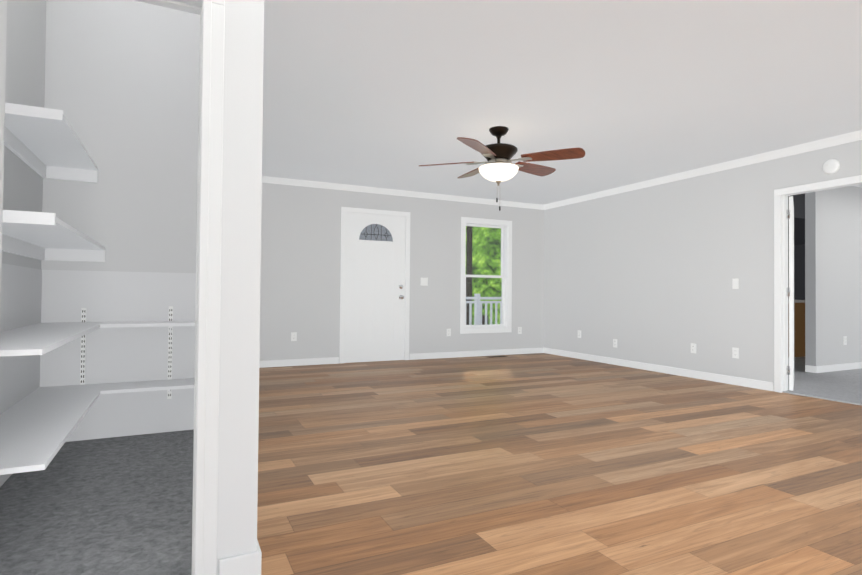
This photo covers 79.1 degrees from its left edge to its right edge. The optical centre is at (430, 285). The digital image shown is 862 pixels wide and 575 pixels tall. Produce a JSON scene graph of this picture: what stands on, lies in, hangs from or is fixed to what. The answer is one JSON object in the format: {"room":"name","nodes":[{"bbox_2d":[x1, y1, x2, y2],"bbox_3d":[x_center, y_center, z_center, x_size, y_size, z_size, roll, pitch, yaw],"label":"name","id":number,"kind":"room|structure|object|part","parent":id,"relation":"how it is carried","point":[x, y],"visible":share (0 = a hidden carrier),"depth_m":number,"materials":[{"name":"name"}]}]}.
{"room":"living room","nodes":[
{"label":"living room","id":0,"kind":"room"},
{"bbox_2d":[2,0,45,269],"bbox_3d":[-2.053,-0.660,2.380,0.100,3.300,2.130,1,-1,-26],"label":"wall","id":1,"kind":"structure","parent":0,"point":[25,80],"depth_m":2.84,"materials":[{"name":"paint"}]},
{"bbox_2d":[41,0,199,272],"bbox_3d":[-2.039,-0.643,3.515,0.920,3.300,0.100,1,-1,-26],"label":"wall","id":2,"kind":"structure","parent":0,"point":[122,84],"depth_m":3.48,"materials":[{"name":"paint"}]},
{"bbox_2d":[216,0,263,574],"bbox_3d":[-2.120,-0.680,1.106,3.380,3.300,0.100,1,-1,-26],"label":"wall","id":3,"kind":"structure","parent":0,"point":[237,502],"depth_m":1.76,"materials":[{"name":"paint"}]},
{"bbox_2d":[0,0,224,574],"bbox_3d":[-1.016,-0.008,1.626,0.664,1.992,0.121,1,-1,-26],"label":"trim","id":4,"kind":"structure","parent":3,"relation":"attached to","point":[211,13],"depth_m":1.71,"materials":[{"name":"white wood"}]},
{"bbox_2d":[219,557,230,574],"bbox_3d":[-1.179,0.953,2.733,0.014,0.100,2.030,1,-1,-26],"label":"baseboard","id":5,"kind":"structure","parent":3,"relation":"attached to","point":[224,563],"depth_m":1.72,"materials":[{"name":"white wood"}]},
{"bbox_2d":[235,540,261,574],"bbox_3d":[-1.728,0.973,4.082,0.044,0.090,5.164,1,-1,-26],"label":"baseboard","id":6,"kind":"structure","parent":3,"relation":"attached to","point":[246,564],"depth_m":1.76,"materials":[{"name":"white wood"}]},
{"bbox_2d":[259,183,543,360],"bbox_3d":[0.377,-0.136,8.079,14.000,2.465,0.150,1,-1,-26],"label":"wall","id":7,"kind":"structure","parent":0,"point":[300,259],"depth_m":7.44,"materials":[{"name":"paint"}]},
{"bbox_2d":[291,332,296,340],"bbox_3d":[-1.815,0.675,6.911,0.072,0.115,0.010,1,-1,-26],"label":"electrical outlet","id":8,"kind":"object","parent":7,"relation":"attached to","point":[293,336],"visible":1,"depth_m":6.91,"materials":[{"name":"white plastic"}]},
{"bbox_2d":[259,357,338,367],"bbox_3d":[-2.045,1.011,6.792,1.731,0.090,0.014,1,-1,-26],"label":"baseboard","id":9,"kind":"structure","parent":7,"relation":"attached to","point":[330,360],"depth_m":6.92,"materials":[{"name":"white wood"}]},
{"bbox_2d":[339,207,409,363],"bbox_3d":[-0.812,-0.004,7.485,1.039,2.162,0.171,1,-1,-26],"label":"door frame","id":10,"kind":"structure","parent":7,"relation":"attached to","point":[344,210],"depth_m":7.37,"materials":[{"name":"white wood"}]},
{"bbox_2d":[345,212,405,361],"bbox_3d":[-0.787,0.020,7.425,0.915,2.088,0.112,1,-1,-26],"label":"front door","id":11,"kind":"structure","parent":7,"relation":"in","point":[375,293],"depth_m":7.43,"materials":[{"name":"white wood"}]},
{"bbox_2d":[262,176,541,209],"bbox_3d":[-0.486,-1.347,7.551,5.190,0.074,0.064,1,-1,-26],"label":"crown molding","id":12,"kind":"structure","parent":7,"relation":"attached to","point":[265,179],"depth_m":7.52,"materials":[{"name":"white wood"}]},
{"bbox_2d":[420,278,427,285],"bbox_3d":[-0.100,-0.063,7.755,0.118,0.118,0.012,1,-1,-26],"label":"light switch","id":13,"kind":"object","parent":7,"relation":"attached to","point":[424,281],"visible":1,"depth_m":7.76,"materials":[{"name":"white plastic"}]},
{"bbox_2d":[410,348,542,359],"bbox_3d":[0.778,1.056,8.170,2.426,0.090,0.014,1,-1,-26],"label":"baseboard","id":14,"kind":"structure","parent":7,"relation":"attached to","point":[415,356],"depth_m":8.10,"materials":[{"name":"white wood"}]},
{"bbox_2d":[460,217,511,333],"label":"window","id":15,"kind":"structure","parent":7,"relation":"in","point":[505,227],"depth_m":8.39,"materials":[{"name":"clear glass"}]},
{"bbox_3d":[0.753,0.757,9.560,10.000,1.230,2.200,1,-1,-26],"label":"porch railing","id":16,"kind":"part","parent":15,"relation":"part of","materials":[{"name":"white wood"}]},
{"bbox_2d":[257,353,861,574],"bbox_3d":[0.341,1.058,2.150,8.770,0.100,10.750,1,-1,-26],"label":"floor","id":17,"kind":"structure","parent":0,"point":[534,464],"depth_m":2.85,"materials":[{"name":"brown wood"}]},
{"bbox_2d":[0,430,193,574],"bbox_3d":[-1.580,0.989,2.520,0.920,0.014,2.060,1,-1,-26],"label":"floor","id":18,"kind":"structure","parent":17,"relation":"on","point":[122,505],"depth_m":2.27,"materials":[{"name":"grey carpet"}]},
{"bbox_2d":[0,102,107,486],"bbox_3d":[-1.881,0.096,2.528,0.360,1.768,1.800,1,-1,-26],"label":"closet shelving","id":19,"kind":"object","parent":18,"relation":"on","point":[86,355],"depth_m":2.82,"materials":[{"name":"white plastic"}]},
{"bbox_2d":[104,271,195,437],"bbox_3d":[-1.799,0.383,3.399,0.560,1.221,0.300,1,-1,-26],"label":"closet shelving","id":20,"kind":"object","parent":18,"relation":"on","point":[149,317],"depth_m":3.50,"materials":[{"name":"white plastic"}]},
{"bbox_2d":[262,0,861,204],"bbox_3d":[2.713,-1.469,3.335,14.000,0.100,10.750,1,-1,-26],"label":"ceiling","id":21,"kind":"structure","parent":0,"point":[390,94],"depth_m":3.75,"materials":[{"name":"paint"}]},
{"bbox_2d":[419,126,584,210],"bbox_3d":[0.623,-1.046,4.805,1.373,0.740,1.351,1,-1,-26],"label":"ceiling fan","id":22,"kind":"object","parent":21,"relation":"hanging from","point":[498,167],"visible":1,"depth_m":4.60,"materials":[{"name":"brown wood"}]},
{"bbox_2d":[544,140,861,382],"bbox_3d":[4.272,-0.163,3.998,0.120,2.465,10.600,1,-1,-26],"label":"wall","id":23,"kind":"structure","parent":0,"point":[646,275],"depth_m":6.39,"materials":[{"name":"paint"}]},
{"bbox_2d":[613,339,616,347],"bbox_3d":[2.574,0.804,7.299,0.010,0.115,0.072,1,-1,-26],"label":"electrical outlet","id":24,"kind":"object","parent":23,"relation":"attached to","point":[614,342],"visible":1,"depth_m":7.29,"materials":[{"name":"white plastic"}]},
{"bbox_2d":[543,347,773,390],"bbox_3d":[2.696,1.056,7.035,0.014,0.090,3.736,1,-1,-26],"label":"baseboard","id":25,"kind":"structure","parent":23,"relation":"attached to","point":[764,385],"depth_m":6.44,"materials":[{"name":"white wood"}]},
{"bbox_2d":[691,343,695,352],"bbox_3d":[3.114,0.742,6.194,0.010,0.115,0.072,1,-1,-26],"label":"electrical outlet","id":26,"kind":"object","parent":23,"relation":"attached to","point":[693,347],"visible":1,"depth_m":6.19,"materials":[{"name":"white plastic"}]},
{"bbox_2d":[542,130,861,209],"bbox_3d":[4.200,-1.360,3.976,0.064,0.074,10.600,1,-1,-26],"label":"crown molding","id":27,"kind":"structure","parent":23,"relation":"attached to","point":[811,146],"depth_m":5.83,"materials":[{"name":"white wood"}]},
{"bbox_2d":[732,347,738,358],"bbox_3d":[3.342,0.737,5.727,0.010,0.115,0.072,1,-1,-26],"label":"electrical outlet","id":28,"kind":"object","parent":23,"relation":"attached to","point":[735,352],"visible":1,"depth_m":5.73,"materials":[{"name":"white plastic"}]},
{"bbox_2d":[732,278,738,288],"bbox_3d":[3.347,-0.023,5.738,0.012,0.115,0.072,1,-1,-26],"label":"light switch","id":29,"kind":"object","parent":23,"relation":"attached to","point":[735,283],"visible":1,"depth_m":5.73,"materials":[{"name":"white plastic"}]},
{"bbox_2d":[786,196,793,390],"bbox_3d":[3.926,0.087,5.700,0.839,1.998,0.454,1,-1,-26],"label":"bedroom door","id":30,"kind":"structure","parent":23,"relation":"in","point":[790,289],"depth_m":5.35,"materials":[{"name":"white wood"}]},
{"bbox_2d":[774,175,861,392],"bbox_3d":[3.802,0.043,4.930,0.141,2.072,1.014,1,-1,-26],"label":"door frame","id":31,"kind":"structure","parent":23,"relation":"attached to","point":[780,292],"depth_m":5.31,"materials":[{"name":"white wood"}]},
{"bbox_2d":[823,159,839,173],"bbox_3d":[3.756,-1.122,4.908,0.037,0.140,0.140,1,-1,-26],"label":"smoke detector","id":32,"kind":"object","parent":23,"relation":"attached to","point":[831,166],"visible":1,"depth_m":4.89,"materials":[{"name":"white plastic"}]},
{"bbox_2d":[783,356,861,405],"bbox_3d":[6.587,1.151,5.198,5.330,0.114,10.750,1,-1,-26],"label":"floor","id":33,"kind":"structure","parent":0,"point":[844,386],"depth_m":5.72,"materials":[{"name":"grey carpet"}]},
{"bbox_2d":[788,304,804,357],"bbox_3d":[5.821,0.705,8.640,2.900,0.866,0.600,1,-1,-26],"label":"base cabinet","id":34,"kind":"object","parent":33,"relation":"on","point":[799,328],"depth_m":8.33,"materials":[{"name":"brown wood"}]},
{"bbox_2d":[788,300,804,303],"bbox_3d":[5.827,0.252,8.643,2.940,0.040,0.650,1,-1,-26],"label":"countertop","id":35,"kind":"structure","parent":34,"relation":"on","point":[795,301],"depth_m":8.30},
{"bbox_2d":[788,186,861,365],"bbox_3d":[5.140,-0.091,8.305,5.220,2.465,2.820,1,-1,-26],"label":"wall","id":36,"kind":"structure","parent":0,"point":[828,256],"depth_m":6.70,"materials":[{"name":"paint"}]},
{"bbox_2d":[811,362,861,372],"bbox_3d":[6.477,1.089,7.369,3.624,0.100,0.014,1,-1,-26],"label":"baseboard","id":37,"kind":"structure","parent":36,"relation":"attached to","point":[857,365],"depth_m":6.76,"materials":[{"name":"white wood"}]},
{"bbox_2d":[843,336,846,344],"bbox_3d":[5.457,0.723,6.877,0.072,0.115,0.010,1,-1,-26],"label":"outlet","id":38,"kind":"object","parent":36,"relation":"attached to","point":[844,340],"visible":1,"depth_m":6.87,"materials":[{"name":"white plastic"}]},
{"label":"outside","id":39,"kind":"structure","parent":0,"visible":0},
{"bbox_2d":[472,316,494,324],"bbox_3d":[-7.939,2.352,50.120,90.000,0.200,82.750,1,-1,-26],"label":"ground","id":40,"kind":"structure","parent":39,"point":[493,322],"depth_m":29.99,"materials":[{"name":"green plant"}]},
{"bbox_2d":[466,226,501,324],"bbox_3d":[1.845,-3.257,21.512,17.567,10.868,12.026,1,-1,-26],"label":"trees","id":41,"kind":"object","parent":40,"relation":"on","point":[495,240],"depth_m":16.01,"materials":[{"name":"green plant"}]}
]}

